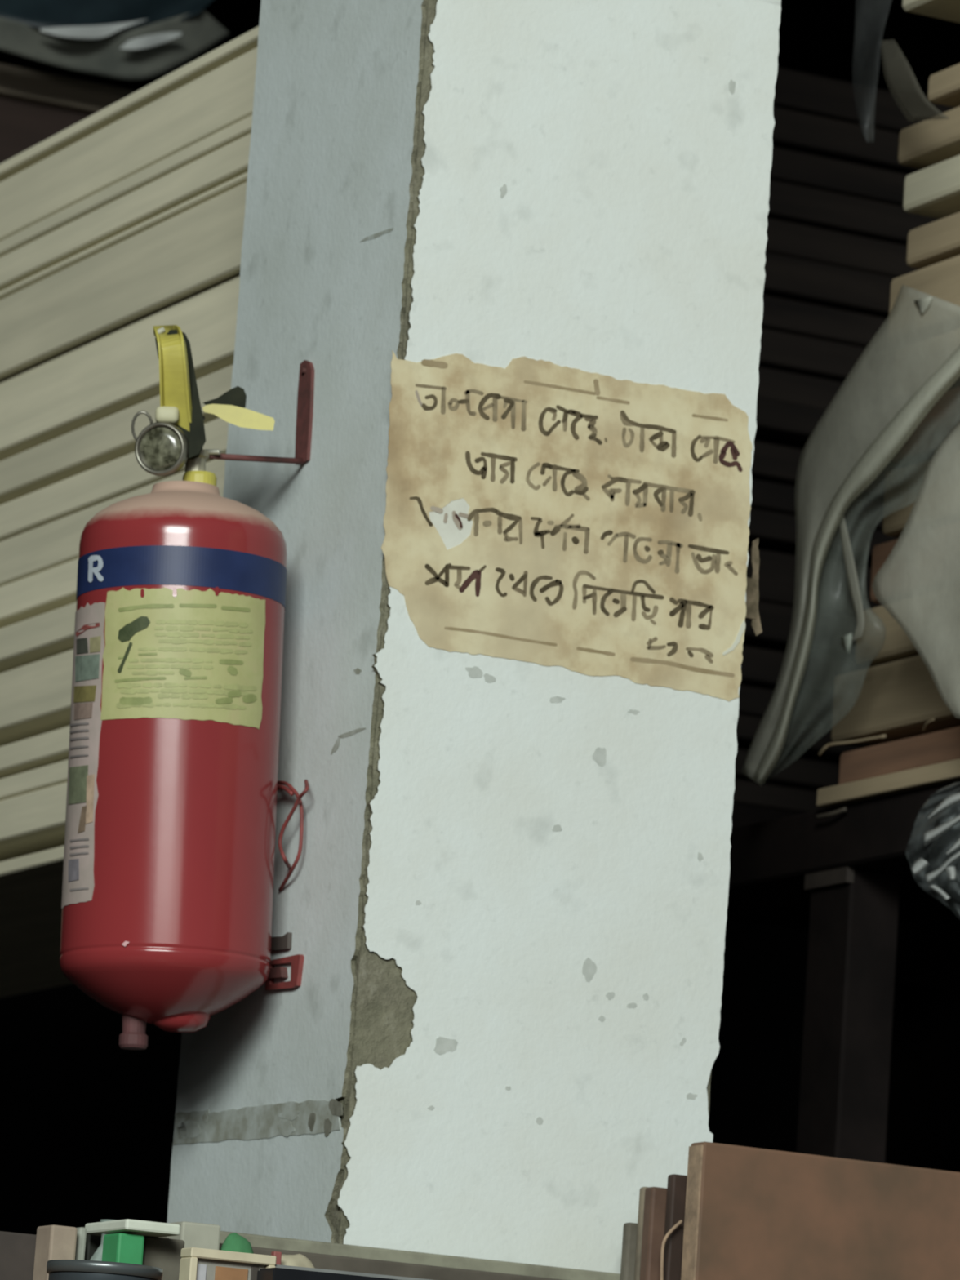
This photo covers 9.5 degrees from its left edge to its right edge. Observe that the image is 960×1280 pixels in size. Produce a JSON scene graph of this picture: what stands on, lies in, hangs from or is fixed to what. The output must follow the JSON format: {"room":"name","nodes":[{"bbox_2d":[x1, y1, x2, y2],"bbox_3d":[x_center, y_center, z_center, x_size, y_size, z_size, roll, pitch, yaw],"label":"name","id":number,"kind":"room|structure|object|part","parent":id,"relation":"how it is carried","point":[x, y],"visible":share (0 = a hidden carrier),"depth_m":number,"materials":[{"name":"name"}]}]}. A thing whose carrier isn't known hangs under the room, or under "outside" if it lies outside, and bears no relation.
{"room":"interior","nodes":[
{"label":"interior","id":0,"kind":"room"},
{"bbox_2d":[0,983,182,1235],"bbox_3d":[-3.786,1.466,12.742,9.000,4.200,0.100,9,-12,-26],"label":"wall","id":1,"kind":"structure","parent":0,"point":[87,1121],"depth_m":14.19,"materials":[{"name":"black"}]},
{"bbox_2d":[167,0,781,1273],"bbox_3d":[-0.023,0.241,4.778,0.334,4.200,0.332,9,-12,-26],"label":"pillar","id":2,"kind":"structure","parent":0,"point":[504,900],"depth_m":4.68,"materials":[{"name":"paint"}]},
{"bbox_2d":[59,324,287,1049],"bbox_3d":[-0.243,0.037,4.687,0.180,0.594,0.171,5,-11,-8],"label":"fire extinguisher","id":3,"kind":"object","parent":2,"relation":"attached to","point":[170,834],"visible":1,"depth_m":4.61,"materials":[{"name":"red metal"}]},
{"bbox_2d":[117,642,132,672],"bbox_3d":[-0.283,0.014,4.613,0.012,0.025,0.001,-2,-12,28],"label":"picture","id":4,"kind":"object","parent":3,"relation":"on","point":[124,649],"depth_m":4.61},
{"bbox_3d":[-0.277,0.312,4.635,0.023,0.030,0.023,2,-11,0],"label":"drain spout","id":5,"kind":"part","parent":3,"relation":"part of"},
{"bbox_2d":[117,616,150,642],"bbox_3d":[-0.276,-0.009,4.614,0.028,0.021,0.001,-1,-11,23],"label":"picture","id":6,"kind":"object","parent":3,"relation":"on","point":[130,628],"depth_m":4.61},
{"bbox_3d":[-0.249,-0.211,4.703,0.040,0.102,0.043,2,-11,0],"label":"carry handle","id":7,"kind":"part","parent":3,"relation":"part of","materials":[{"name":"yellow plastic"}]},
{"bbox_3d":[-0.197,-0.182,4.714,0.060,0.024,0.018,2,-11,0],"label":"squeeze lever","id":8,"kind":"part","parent":3,"relation":"part of","materials":[{"name":"yellow plastic"}]},
{"bbox_2d":[208,360,315,464],"bbox_3d":[-0.183,-0.189,4.764,0.096,0.102,0.028,10,-12,-30],"label":"wall bracket","id":9,"kind":"object","parent":2,"relation":"attached to","point":[304,413],"visible":1,"depth_m":4.78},
{"bbox_3d":[-0.183,-0.149,4.748,0.092,0.017,0.005,11,-13,-34],"label":"rod","id":10,"kind":"part","parent":9,"relation":"part of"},
{"bbox_3d":[-0.145,-0.189,4.788,0.004,0.089,0.028,9,-12,-26],"label":"plate","id":11,"kind":"part","parent":9,"relation":"part of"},
{"bbox_2d":[265,932,304,991],"bbox_3d":[-0.158,0.259,4.667,0.006,0.046,0.065,9,-12,-26],"label":"clamp","id":12,"kind":"object","parent":2,"relation":"attached to","point":[277,943],"visible":0.92,"depth_m":4.67,"materials":[{"name":"red metal"}]},
{"bbox_3d":[-0.163,0.269,4.673,0.006,0.009,0.026,9,-12,-26],"label":"clamp arm","id":13,"kind":"part","parent":12,"relation":"part of"},
{"bbox_3d":[-0.158,0.269,4.665,0.004,0.026,0.064,9,-12,-26],"label":"clamp frame","id":14,"kind":"part","parent":12,"relation":"part of","materials":[{"name":"red metal"}]},
{"bbox_2d":[277,779,309,891],"bbox_3d":[-0.155,0.154,4.682,0.018,0.094,0.091,9,-12,-26],"label":"wire","id":15,"kind":"object","parent":2,"relation":"attached to","point":[291,789],"visible":0.99,"depth_m":4.67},
{"bbox_2d":[381,350,752,701],"bbox_3d":[0.072,-0.098,4.690,0.339,0.256,0.001,9,-12,-26],"label":"paper sign","id":16,"kind":"object","parent":2,"relation":"attached to","point":[540,512],"visible":1,"depth_m":4.69,"materials":[{"name":"paper"}]},
{"bbox_2d":[745,537,762,635],"bbox_3d":[0.215,-0.047,4.816,0.050,0.083,0.004,9,-12,-26],"label":"paper scrap","id":17,"kind":"object","parent":2,"relation":"attached to","point":[752,588],"visible":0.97,"depth_m":4.82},
{"bbox_2d":[0,0,959,99],"bbox_3d":[-1.196,-1.351,8.430,9.000,0.100,10.600,9,-12,-26],"label":"ceiling","id":18,"kind":"structure","parent":0,"point":[840,40],"depth_m":9.52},
{"bbox_2d":[708,920,808,1152],"bbox_3d":[3.152,1.273,9.158,0.100,4.200,12.600,9,-12,-26],"label":"wall","id":19,"kind":"structure","parent":0,"point":[756,1072],"depth_m":14.12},
{"bbox_3d":[-0.249,2.509,5.270,9.000,0.100,16.000,9,-12,-26],"label":"floor","id":20,"kind":"structure","parent":0,"visible":0},
{"bbox_2d":[726,780,959,1163],"bbox_3d":[0.864,1.241,4.732,0.560,2.339,2.900,9,-12,-26],"label":"rack","id":21,"kind":"object","parent":20,"relation":"on","point":[851,866],"visible":0.72,"depth_m":5.48,"materials":[{"name":"wood"}]},
{"bbox_3d":[0.333,0.226,5.513,0.008,0.019,0.078,9,-12,-26],"label":"bracket plate","id":22,"kind":"part","parent":21,"relation":"part of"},
{"bbox_3d":[0.283,1.342,5.320,0.056,2.279,0.078,9,-12,-26],"label":"post","id":23,"kind":"part","parent":21,"relation":"part of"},
{"bbox_2d":[816,758,959,808],"bbox_3d":[1.065,0.039,4.647,0.520,0.017,2.247,9,-12,-26],"label":"batten","id":24,"kind":"object","parent":21,"relation":"on","point":[948,771],"visible":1,"depth_m":5.40,"materials":[{"name":"brown wood"}]},
{"bbox_2d":[815,806,847,819],"bbox_3d":[0.333,0.164,5.495,0.007,0.008,0.046,11,-12,-32],"label":"wood splinter","id":25,"kind":"object","parent":24,"relation":"attached to","point":[843,809],"visible":1,"depth_m":5.49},
{"bbox_2d":[838,726,959,784],"bbox_3d":[1.121,0.009,4.619,0.554,0.038,2.339,9,-12,-26],"label":"plank","id":26,"kind":"object","parent":24,"relation":"on","point":[944,745],"visible":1,"depth_m":5.42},
{"bbox_2d":[817,734,886,755],"bbox_3d":[0.356,0.101,5.489,0.078,0.016,0.020,-4,-13,36],"label":"wood splinter","id":27,"kind":"object","parent":26,"relation":"on","point":[827,745],"visible":1,"depth_m":5.50,"materials":[{"name":"brown wood"}]},
{"bbox_2d":[831,654,959,747],"bbox_3d":[1.117,-0.044,4.648,0.552,0.078,2.347,9,-12,-26],"label":"plank","id":28,"kind":"object","parent":26,"relation":"on","point":[895,700],"visible":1,"depth_m":5.47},
{"bbox_2d":[854,605,919,667],"bbox_3d":[1.129,-0.114,4.646,0.551,0.058,2.305,9,-12,-26],"label":"plank","id":29,"kind":"object","parent":28,"relation":"on","point":[883,640],"visible":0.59,"depth_m":5.50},
{"bbox_2d":[870,538,897,604],"bbox_3d":[1.138,-0.173,4.651,0.548,0.063,2.290,9,-12,-26],"label":"plank","id":30,"kind":"object","parent":29,"relation":"on","point":[881,552],"visible":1,"depth_m":5.52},
{"bbox_2d":[882,458,933,537],"bbox_3d":[1.156,-0.242,4.632,0.552,0.067,2.309,9,-12,-26],"label":"plank","id":31,"kind":"object","parent":30,"relation":"on","point":[902,486],"visible":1,"depth_m":5.50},
{"bbox_2d":[871,423,959,718],"bbox_3d":[0.421,-0.058,5.183,0.011,0.302,0.274,9,-12,-25],"label":"sack","id":32,"kind":"object","parent":31,"relation":"hanging from","point":[917,584],"visible":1,"depth_m":5.21,"materials":[{"name":"grey"}]},
{"bbox_2d":[890,386,959,466],"bbox_3d":[1.141,-0.300,4.680,0.553,0.062,2.218,9,-12,-26],"label":"plank","id":33,"kind":"object","parent":31,"relation":"on","point":[944,416],"visible":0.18,"depth_m":5.46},
{"bbox_2d":[946,376,959,391],"bbox_3d":[1.176,-0.368,4.636,0.549,0.059,2.351,9,-12,-26],"label":"plank","id":34,"kind":"object","parent":33,"relation":"on","point":[957,384],"visible":0.02,"depth_m":5.46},
{"bbox_2d":[742,284,959,785],"bbox_3d":[0.371,-0.108,5.417,0.042,0.462,0.478,9,-12,-26],"label":"plastic sheet","id":35,"kind":"object","parent":34,"relation":"hanging from","point":[901,374],"visible":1,"depth_m":5.46,"materials":[{"name":"grey"}]},
{"bbox_2d":[888,254,959,314],"bbox_3d":[1.153,-0.424,4.695,0.554,0.070,2.258,9,-12,-26],"label":"plank","id":36,"kind":"object","parent":34,"relation":"on","point":[941,280],"visible":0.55,"depth_m":5.49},
{"bbox_2d":[906,212,959,268],"bbox_3d":[1.191,-0.490,4.646,0.548,0.046,2.364,9,-12,-26],"label":"plank","id":37,"kind":"object","parent":36,"relation":"on","point":[936,242],"visible":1,"depth_m":5.52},
{"bbox_2d":[902,155,959,219],"bbox_3d":[1.154,-0.529,4.733,0.548,0.057,2.210,9,-12,-26],"label":"plank","id":38,"kind":"object","parent":37,"relation":"on","point":[933,191],"visible":1,"depth_m":5.54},
{"bbox_2d":[897,106,959,168],"bbox_3d":[1.173,-0.586,4.715,0.547,0.049,2.307,9,-12,-26],"label":"plank","id":39,"kind":"object","parent":38,"relation":"on","point":[923,144],"visible":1,"depth_m":5.56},
{"bbox_2d":[927,63,959,107],"bbox_3d":[1.166,-0.628,4.743,0.547,0.044,2.163,9,-12,-26],"label":"plank","id":40,"kind":"object","parent":39,"relation":"on","point":[944,86],"visible":0.96,"depth_m":5.55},
{"bbox_2d":[880,0,959,121],"bbox_3d":[1.058,-0.676,4.733,0.460,0.192,2.215,9,-12,-26],"label":"plastic sheet","id":41,"kind":"object","parent":40,"relation":"on","point":[947,10],"depth_m":5.54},
{"bbox_3d":[0.398,-0.573,5.530,0.018,0.192,0.183,9,-12,-26],"label":"plastic strip","id":42,"kind":"part","parent":41,"relation":"part of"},
{"bbox_2d":[922,718,934,731],"bbox_3d":[0.415,0.079,5.377,0.005,0.008,0.033,6,-11,-12],"label":"wood splinter","id":43,"kind":"object","parent":26,"relation":"on","point":[932,719],"visible":1,"depth_m":5.37,"materials":[{"name":"brown wood"}]},
{"bbox_2d":[911,792,959,915],"bbox_3d":[0.441,0.189,5.133,0.116,0.192,0.265,9,-12,-26],"label":"plastic bag","id":44,"kind":"object","parent":24,"relation":"hanging from","point":[919,865],"visible":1,"depth_m":5.10,"materials":[{"name":"plastic"}]},
{"bbox_2d":[726,802,959,1172],"bbox_3d":[0.320,1.509,6.911,0.796,2.536,0.560,9,-12,-26],"label":"stand","id":45,"kind":"object","parent":20,"relation":"on","point":[923,1124],"visible":0.02,"depth_m":7.29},
{"bbox_3d":[0.574,1.575,7.033,0.080,2.486,0.400,9,-12,-26],"label":"leg","id":46,"kind":"part","parent":45,"relation":"part of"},
{"bbox_3d":[0.393,0.251,7.147,0.696,0.027,0.584,9,-12,-26],"label":"plank","id":47,"kind":"object","parent":45,"relation":"on","visible":0},
{"bbox_2d":[734,747,839,791],"bbox_3d":[0.389,0.219,7.145,0.696,0.036,0.593,9,-12,-26],"label":"plank","id":48,"kind":"object","parent":47,"relation":"on","point":[796,772],"visible":0.02,"depth_m":6.81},
{"bbox_2d":[736,714,862,763],"bbox_3d":[0.415,0.185,7.147,0.696,0.034,0.622,9,-12,-26],"label":"plank","id":49,"kind":"object","parent":48,"relation":"on","point":[802,740],"visible":0.02,"depth_m":6.79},
{"bbox_2d":[738,684,832,728],"bbox_3d":[0.398,0.148,7.157,0.696,0.040,0.600,9,-12,-26],"label":"plank","id":50,"kind":"object","parent":49,"relation":"on","point":[753,701],"visible":0.02,"depth_m":6.81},
{"bbox_2d":[740,645,868,699],"bbox_3d":[0.419,0.108,7.176,0.696,0.048,0.595,9,-12,-26],"label":"plank","id":51,"kind":"object","parent":50,"relation":"on","point":[761,668],"visible":0.02,"depth_m":6.83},
{"bbox_2d":[742,600,857,663],"bbox_3d":[0.418,0.057,7.173,0.696,0.052,0.613,9,-12,-26],"label":"plank","id":52,"kind":"object","parent":51,"relation":"on","point":[775,619],"visible":0.02,"depth_m":6.83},
{"bbox_2d":[746,546,882,616],"bbox_3d":[0.409,-0.001,7.193,0.696,0.068,0.586,9,-12,-26],"label":"plank","id":53,"kind":"object","parent":52,"relation":"on","point":[776,571],"visible":0.02,"depth_m":6.86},
{"bbox_2d":[747,507,898,568],"bbox_3d":[0.440,-0.053,7.202,0.696,0.042,0.611,9,-12,-26],"label":"plank","id":54,"kind":"object","parent":53,"relation":"on","point":[775,531],"visible":0.02,"depth_m":6.86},
{"bbox_2d":[751,478,884,530],"bbox_3d":[0.419,-0.095,7.206,0.696,0.039,0.595,9,-12,-26],"label":"plank","id":55,"kind":"object","parent":54,"relation":"on","point":[766,495],"visible":0.02,"depth_m":6.85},
{"bbox_2d":[751,440,904,502],"bbox_3d":[0.414,-0.138,7.214,0.696,0.049,0.588,9,-12,-26],"label":"plank","id":56,"kind":"object","parent":55,"relation":"on","point":[771,462],"visible":0.02,"depth_m":6.87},
{"bbox_2d":[754,396,906,466],"bbox_3d":[0.425,-0.186,7.206,0.696,0.043,0.625,9,-12,-26],"label":"plank","id":57,"kind":"object","parent":56,"relation":"on","point":[778,422],"visible":0.02,"depth_m":6.84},
{"bbox_2d":[757,366,843,409],"bbox_3d":[0.432,-0.225,7.239,0.696,0.047,0.586,9,-12,-26],"label":"plank","id":58,"kind":"object","parent":57,"relation":"on","point":[775,384],"visible":0.02,"depth_m":6.89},
{"bbox_2d":[758,328,865,382],"bbox_3d":[0.462,-0.267,7.258,0.696,0.046,0.590,9,-12,-26],"label":"plank","id":59,"kind":"object","parent":58,"relation":"on","point":[780,350],"visible":0.02,"depth_m":6.90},
{"bbox_2d":[761,294,886,347],"bbox_3d":[0.420,-0.317,7.246,0.696,0.042,0.585,9,-12,-26],"label":"plank","id":60,"kind":"object","parent":59,"relation":"on","point":[780,314],"visible":0.02,"depth_m":6.92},
{"bbox_2d":[763,251,896,318],"bbox_3d":[0.468,-0.356,7.271,0.696,0.049,0.597,9,-12,-26],"label":"plank","id":61,"kind":"object","parent":60,"relation":"on","point":[789,277],"visible":0.02,"depth_m":6.92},
{"bbox_2d":[765,217,920,277],"bbox_3d":[0.447,-0.405,7.272,0.696,0.045,0.587,9,-12,-26],"label":"plank","id":62,"kind":"object","parent":61,"relation":"on","point":[788,238],"visible":0.02,"depth_m":6.94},
{"bbox_2d":[767,178,939,245],"bbox_3d":[0.461,-0.448,7.285,0.696,0.046,0.590,9,-12,-26],"label":"plank","id":63,"kind":"object","parent":62,"relation":"on","point":[788,202],"visible":0.02,"depth_m":6.95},
{"bbox_2d":[769,146,907,206],"bbox_3d":[0.464,-0.491,7.295,0.696,0.042,0.585,9,-12,-26],"label":"plank","id":64,"kind":"object","parent":63,"relation":"on","point":[788,166],"visible":0.02,"depth_m":6.96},
{"bbox_2d":[772,106,922,174],"bbox_3d":[0.472,-0.535,7.300,0.696,0.045,0.597,9,-12,-26],"label":"plank","id":65,"kind":"object","parent":64,"relation":"on","point":[795,131],"visible":0.02,"depth_m":6.95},
{"bbox_2d":[773,66,955,133],"bbox_3d":[0.486,-0.580,7.317,0.696,0.051,0.592,9,-12,-26],"label":"plank","id":66,"kind":"object","parent":65,"relation":"on","point":[795,91],"visible":0.02,"depth_m":6.97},
{"bbox_3d":[0.066,1.389,4.145,1.810,1.729,0.540,9,-12,-26],"label":"cabinet","id":67,"kind":"object","parent":20,"relation":"on","visible":0},
{"bbox_2d":[0,1231,36,1279],"bbox_3d":[-0.386,0.470,4.289,0.113,0.066,0.060,9,-12,-26],"label":"box","id":68,"kind":"object","parent":67,"relation":"on","point":[17,1250],"visible":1,"depth_m":4.28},
{"bbox_2d":[32,1224,77,1279],"bbox_3d":[-0.315,0.469,4.275,0.021,0.072,0.030,9,-12,-26],"label":"wooden block","id":69,"kind":"object","parent":67,"relation":"on","point":[53,1242],"visible":0.87,"depth_m":4.27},
{"bbox_2d":[75,1226,86,1260],"bbox_3d":[-0.300,0.472,4.288,0.006,0.073,0.020,9,-12,-26],"label":"slat","id":70,"kind":"object","parent":67,"relation":"on","point":[82,1232],"visible":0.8,"depth_m":4.28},
{"bbox_2d":[78,1226,101,1260],"bbox_3d":[-0.291,0.479,4.332,0.023,0.077,0.030,9,-12,-26],"label":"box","id":71,"kind":"object","parent":67,"relation":"on","point":[92,1242],"visible":0.2,"depth_m":4.32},
{"bbox_2d":[89,1219,117,1261],"bbox_3d":[-0.274,0.469,4.279,0.030,0.079,0.030,9,-12,-26],"label":"glass bottle","id":72,"kind":"object","parent":67,"relation":"on","point":[97,1255],"visible":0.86,"depth_m":4.28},
{"bbox_2d":[46,1259,163,1279],"bbox_3d":[-0.266,0.459,4.092,0.083,0.032,0.083,9,-12,-26],"label":"paint can","id":73,"kind":"object","parent":67,"relation":"on","point":[57,1269],"visible":1,"depth_m":4.06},
{"bbox_2d":[102,1232,144,1264],"bbox_3d":[-0.264,0.471,4.256,0.021,0.068,0.030,9,-12,-26],"label":"carton","id":74,"kind":"object","parent":67,"relation":"on","point":[120,1247],"visible":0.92,"depth_m":4.25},
{"bbox_2d":[84,1218,180,1237],"bbox_3d":[-0.257,0.436,4.283,0.044,0.008,0.078,9,-12,-26],"label":"slab","id":75,"kind":"object","parent":74,"relation":"on","point":[146,1228],"visible":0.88,"depth_m":4.25,"materials":[{"name":"white plastic"}]},
{"bbox_2d":[142,1236,184,1279],"bbox_3d":[-0.246,0.480,4.304,0.032,0.069,0.050,9,-12,-26],"label":"carton","id":76,"kind":"object","parent":67,"relation":"on","point":[164,1254],"visible":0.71,"depth_m":4.29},
{"bbox_2d":[166,1221,220,1249],"bbox_3d":[-0.219,0.485,4.368,0.032,0.088,0.030,9,-12,-26],"label":"packet","id":77,"kind":"object","parent":67,"relation":"on","point":[199,1235],"visible":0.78,"depth_m":4.36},
{"bbox_2d":[178,1247,276,1279],"bbox_3d":[-0.186,0.479,4.244,0.069,0.059,0.020,9,-12,-26],"label":"picture frame","id":78,"kind":"object","parent":67,"relation":"on","point":[196,1264],"visible":1,"depth_m":4.24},
{"bbox_3d":[-0.214,0.478,4.230,0.006,0.052,0.020,9,-12,-26],"label":"frame","id":79,"kind":"part","parent":78,"relation":"part of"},
{"bbox_2d":[196,1263,206,1279],"bbox_3d":[-0.205,0.480,4.230,0.008,0.048,0.002,9,-12,-26],"label":"print","id":80,"kind":"object","parent":78,"relation":"attached to","point":[201,1268],"depth_m":4.23},
{"bbox_3d":[-0.184,0.453,4.249,0.069,0.007,0.020,9,-12,-26],"label":"frame","id":81,"kind":"part","parent":78,"relation":"part of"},
{"bbox_2d":[214,1266,248,1279],"bbox_3d":[-0.184,0.484,4.241,0.026,0.048,0.002,9,-12,-26],"label":"print","id":82,"kind":"object","parent":78,"relation":"attached to","point":[221,1273],"depth_m":4.24},
{"bbox_2d":[250,1266,258,1279],"bbox_3d":[-0.167,0.485,4.249,0.006,0.050,0.002,9,-12,-26],"label":"print","id":83,"kind":"object","parent":78,"relation":"attached to","point":[254,1269],"depth_m":4.25},
{"bbox_3d":[-0.159,0.487,4.257,0.006,0.052,0.020,9,-12,-26],"label":"frame","id":84,"kind":"part","parent":78,"relation":"part of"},
{"bbox_2d":[220,1232,253,1253],"bbox_3d":[-0.186,0.490,4.373,0.034,0.084,0.026,9,-12,-26],"label":"cloth","id":85,"kind":"object","parent":67,"relation":"on","point":[233,1242],"visible":0.34,"depth_m":4.37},
{"bbox_2d":[271,1251,281,1264],"bbox_3d":[-0.153,0.485,4.280,0.007,0.065,0.006,9,-12,-26],"label":"card","id":86,"kind":"object","parent":67,"relation":"on","point":[277,1254],"visible":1,"depth_m":4.28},
{"bbox_2d":[280,1253,315,1268],"bbox_3d":[-0.142,0.493,4.305,0.046,0.074,0.040,4,-11,-3],"label":"cloth bundle","id":87,"kind":"object","parent":67,"relation":"on","point":[298,1260],"visible":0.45,"depth_m":4.30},
{"bbox_2d":[257,1264,431,1279],"bbox_3d":[-0.064,0.497,4.287,0.218,0.055,0.040,9,-12,-26],"label":"box","id":88,"kind":"object","parent":67,"relation":"on","point":[280,1272],"visible":1,"depth_m":4.25,"materials":[{"name":"plastic"}]},
{"bbox_2d":[160,1236,562,1279],"bbox_3d":[-0.077,0.517,4.457,0.413,0.076,0.020,9,-12,-26],"label":"board","id":89,"kind":"object","parent":67,"relation":"on","point":[323,1261],"visible":0.18,"depth_m":4.46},
{"bbox_2d":[164,1231,620,1279],"bbox_3d":[-0.066,0.519,4.494,0.400,0.088,0.030,9,-12,-26],"label":"board","id":90,"kind":"object","parent":67,"relation":"on","point":[258,1241],"visible":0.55,"depth_m":4.49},
{"bbox_2d":[620,1222,637,1279],"bbox_3d":[0.340,0.559,4.668,0.519,0.127,0.010,9,-12,-26],"label":"plywood sheet","id":91,"kind":"object","parent":67,"relation":"on","point":[629,1230],"visible":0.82,"depth_m":4.56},
{"bbox_2d":[634,1186,648,1279],"bbox_3d":[0.358,0.545,4.667,0.533,0.156,0.008,9,-12,-26],"label":"book","id":92,"kind":"object","parent":67,"relation":"on","point":[642,1193],"visible":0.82,"depth_m":4.56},
{"bbox_2d":[640,1186,666,1279],"bbox_3d":[0.373,0.545,4.656,0.555,0.154,0.014,9,-12,-26],"label":"book","id":93,"kind":"object","parent":67,"relation":"on","point":[655,1203],"visible":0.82,"depth_m":4.54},
{"bbox_2d":[663,1173,687,1279],"bbox_3d":[0.395,0.540,4.647,0.567,0.164,0.010,9,-12,-26],"label":"book","id":94,"kind":"object","parent":67,"relation":"on","point":[677,1184],"visible":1,"depth_m":4.53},
{"bbox_2d":[680,1142,959,1279],"bbox_3d":[0.437,0.529,4.641,0.620,0.189,0.022,9,-12,-26],"label":"book","id":95,"kind":"object","parent":67,"relation":"on","point":[751,1213],"visible":1,"depth_m":4.55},
{"bbox_2d":[660,1219,683,1279],"bbox_3d":[0.148,0.487,4.514,0.018,0.071,0.004,9,-12,-26],"label":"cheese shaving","id":96,"kind":"object","parent":95,"relation":"on","point":[680,1221],"visible":1,"depth_m":4.51,"materials":[{"name":"brown wood"}]},
{"bbox_3d":[-0.120,1.285,5.065,0.380,2.242,0.060,9,-12,-26],"label":"stand","id":97,"kind":"object","parent":20,"relation":"on","visible":0},
{"bbox_2d":[0,845,72,998],"bbox_3d":[-0.413,0.287,5.988,0.400,0.014,1.752,9,-12,-26],"label":"board","id":98,"kind":"object","parent":97,"relation":"on","point":[31,885],"visible":0.02,"depth_m":6.00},
{"bbox_2d":[0,782,66,862],"bbox_3d":[-0.416,0.249,5.987,0.400,0.059,1.754,9,-12,-26],"label":"board","id":99,"kind":"object","parent":98,"relation":"on","point":[33,822],"visible":0.02,"depth_m":5.61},
{"bbox_2d":[0,759,68,800],"bbox_3d":[-0.402,0.206,5.973,0.400,0.022,1.788,9,-12,-26],"label":"board","id":100,"kind":"object","parent":99,"relation":"on","point":[55,774],"visible":0.02,"depth_m":5.60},
{"bbox_2d":[0,725,70,778],"bbox_3d":[-0.401,0.179,5.979,0.400,0.033,1.782,9,-12,-26],"label":"board","id":101,"kind":"object","parent":100,"relation":"on","point":[50,748],"visible":0.02,"depth_m":5.62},
{"bbox_2d":[0,648,73,746],"bbox_3d":[-0.412,0.131,6.019,0.400,0.076,1.782,9,-12,-26],"label":"board","id":102,"kind":"object","parent":101,"relation":"on","point":[35,697],"visible":0.02,"depth_m":5.64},
{"bbox_2d":[0,602,76,673],"bbox_3d":[-0.407,0.070,6.026,0.400,0.046,1.793,9,-12,-26],"label":"board","id":103,"kind":"object","parent":102,"relation":"on","point":[50,633],"visible":0.02,"depth_m":5.66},
{"bbox_2d":[0,558,78,628],"bbox_3d":[-0.395,0.024,6.031,0.400,0.047,1.763,9,-12,-26],"label":"board","id":104,"kind":"object","parent":103,"relation":"on","point":[55,588],"visible":0.02,"depth_m":5.68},
{"bbox_2d":[0,459,225,586],"bbox_3d":[-0.391,-0.022,6.039,0.400,0.048,1.747,9,-12,-26],"label":"board","id":105,"kind":"object","parent":104,"relation":"on","point":[54,544],"visible":0.02,"depth_m":5.66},
{"bbox_2d":[0,417,228,541],"bbox_3d":[-0.381,-0.067,6.029,0.400,0.037,1.784,9,-12,-26],"label":"board","id":106,"kind":"object","parent":105,"relation":"on","point":[122,475],"visible":0.02,"depth_m":5.61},
{"bbox_2d":[0,364,233,505],"bbox_3d":[-0.387,-0.105,6.063,0.400,0.050,1.773,9,-12,-26],"label":"board","id":107,"kind":"object","parent":106,"relation":"on","point":[107,439],"visible":0.02,"depth_m":5.64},
{"bbox_2d":[0,275,239,461],"bbox_3d":[-0.383,-0.171,6.077,0.400,0.084,1.761,9,-12,-26],"label":"board","id":108,"kind":"object","parent":107,"relation":"on","point":[114,372],"visible":0.02,"depth_m":5.61,"materials":[{"name":"wood"}]},
{"bbox_2d":[0,182,246,382],"bbox_3d":[-0.380,-0.257,6.076,0.400,0.084,1.784,9,-12,-26],"label":"board","id":109,"kind":"object","parent":108,"relation":"on","point":[197,250],"visible":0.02,"depth_m":5.58,"materials":[{"name":"wood"}]},
{"bbox_2d":[0,172,247,299],"bbox_3d":[-0.373,-0.303,6.083,0.400,0.011,1.768,9,-12,-26],"label":"board","id":110,"kind":"object","parent":109,"relation":"on","point":[242,179],"visible":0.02,"depth_m":5.60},
{"bbox_2d":[0,133,251,291],"bbox_3d":[-0.374,-0.326,6.096,0.400,0.039,1.770,9,-12,-26],"label":"board","id":111,"kind":"object","parent":110,"relation":"on","point":[229,162],"visible":0.02,"depth_m":5.61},
{"bbox_2d":[0,115,252,257],"bbox_3d":[-0.368,-0.354,6.092,0.400,0.017,1.770,9,-12,-26],"label":"board","id":112,"kind":"object","parent":111,"relation":"on","point":[242,128],"visible":0.02,"depth_m":5.61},
{"bbox_2d":[0,47,257,241],"bbox_3d":[-0.364,-0.395,6.110,0.400,0.069,1.774,9,-12,-26],"label":"board","id":113,"kind":"object","parent":112,"relation":"on","point":[222,97],"visible":0.02,"depth_m":5.63,"materials":[{"name":"wood"}]},
{"bbox_2d":[0,26,258,182],"bbox_3d":[-0.366,-0.438,6.121,0.400,0.019,1.768,9,-12,-26],"label":"board","id":114,"kind":"object","parent":113,"relation":"on","point":[247,42],"visible":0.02,"depth_m":5.65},
{"bbox_3d":[-1.119,1.060,7.311,0.420,3.372,0.300,9,-12,-26],"label":"stand","id":115,"kind":"object","parent":20,"relation":"on","visible":0},
{"bbox_2d":[0,96,92,164],"bbox_3d":[-1.010,-0.658,7.637,1.211,0.132,0.480,9,-12,-26],"label":"plank","id":116,"kind":"object","parent":115,"relation":"on","point":[24,125],"visible":0.02,"depth_m":7.58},
{"bbox_2d":[0,62,137,114],"bbox_3d":[-1.002,-0.744,7.643,1.215,0.038,0.500,9,-12,-26],"label":"plank","id":117,"kind":"object","parent":116,"relation":"on","point":[16,82],"visible":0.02,"depth_m":7.59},
{"bbox_3d":[-0.474,-0.926,7.525,1.800,0.040,0.038,9,-12,-26],"label":"pole","id":118,"kind":"object","parent":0,"visible":0},
{"bbox_2d":[0,0,231,80],"bbox_3d":[-0.463,-0.842,7.492,0.442,0.226,0.074,9,-12,-26],"label":"tarpaulin","id":119,"kind":"object","parent":118,"relation":"hanging from","point":[129,40],"visible":1,"depth_m":7.47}
]}

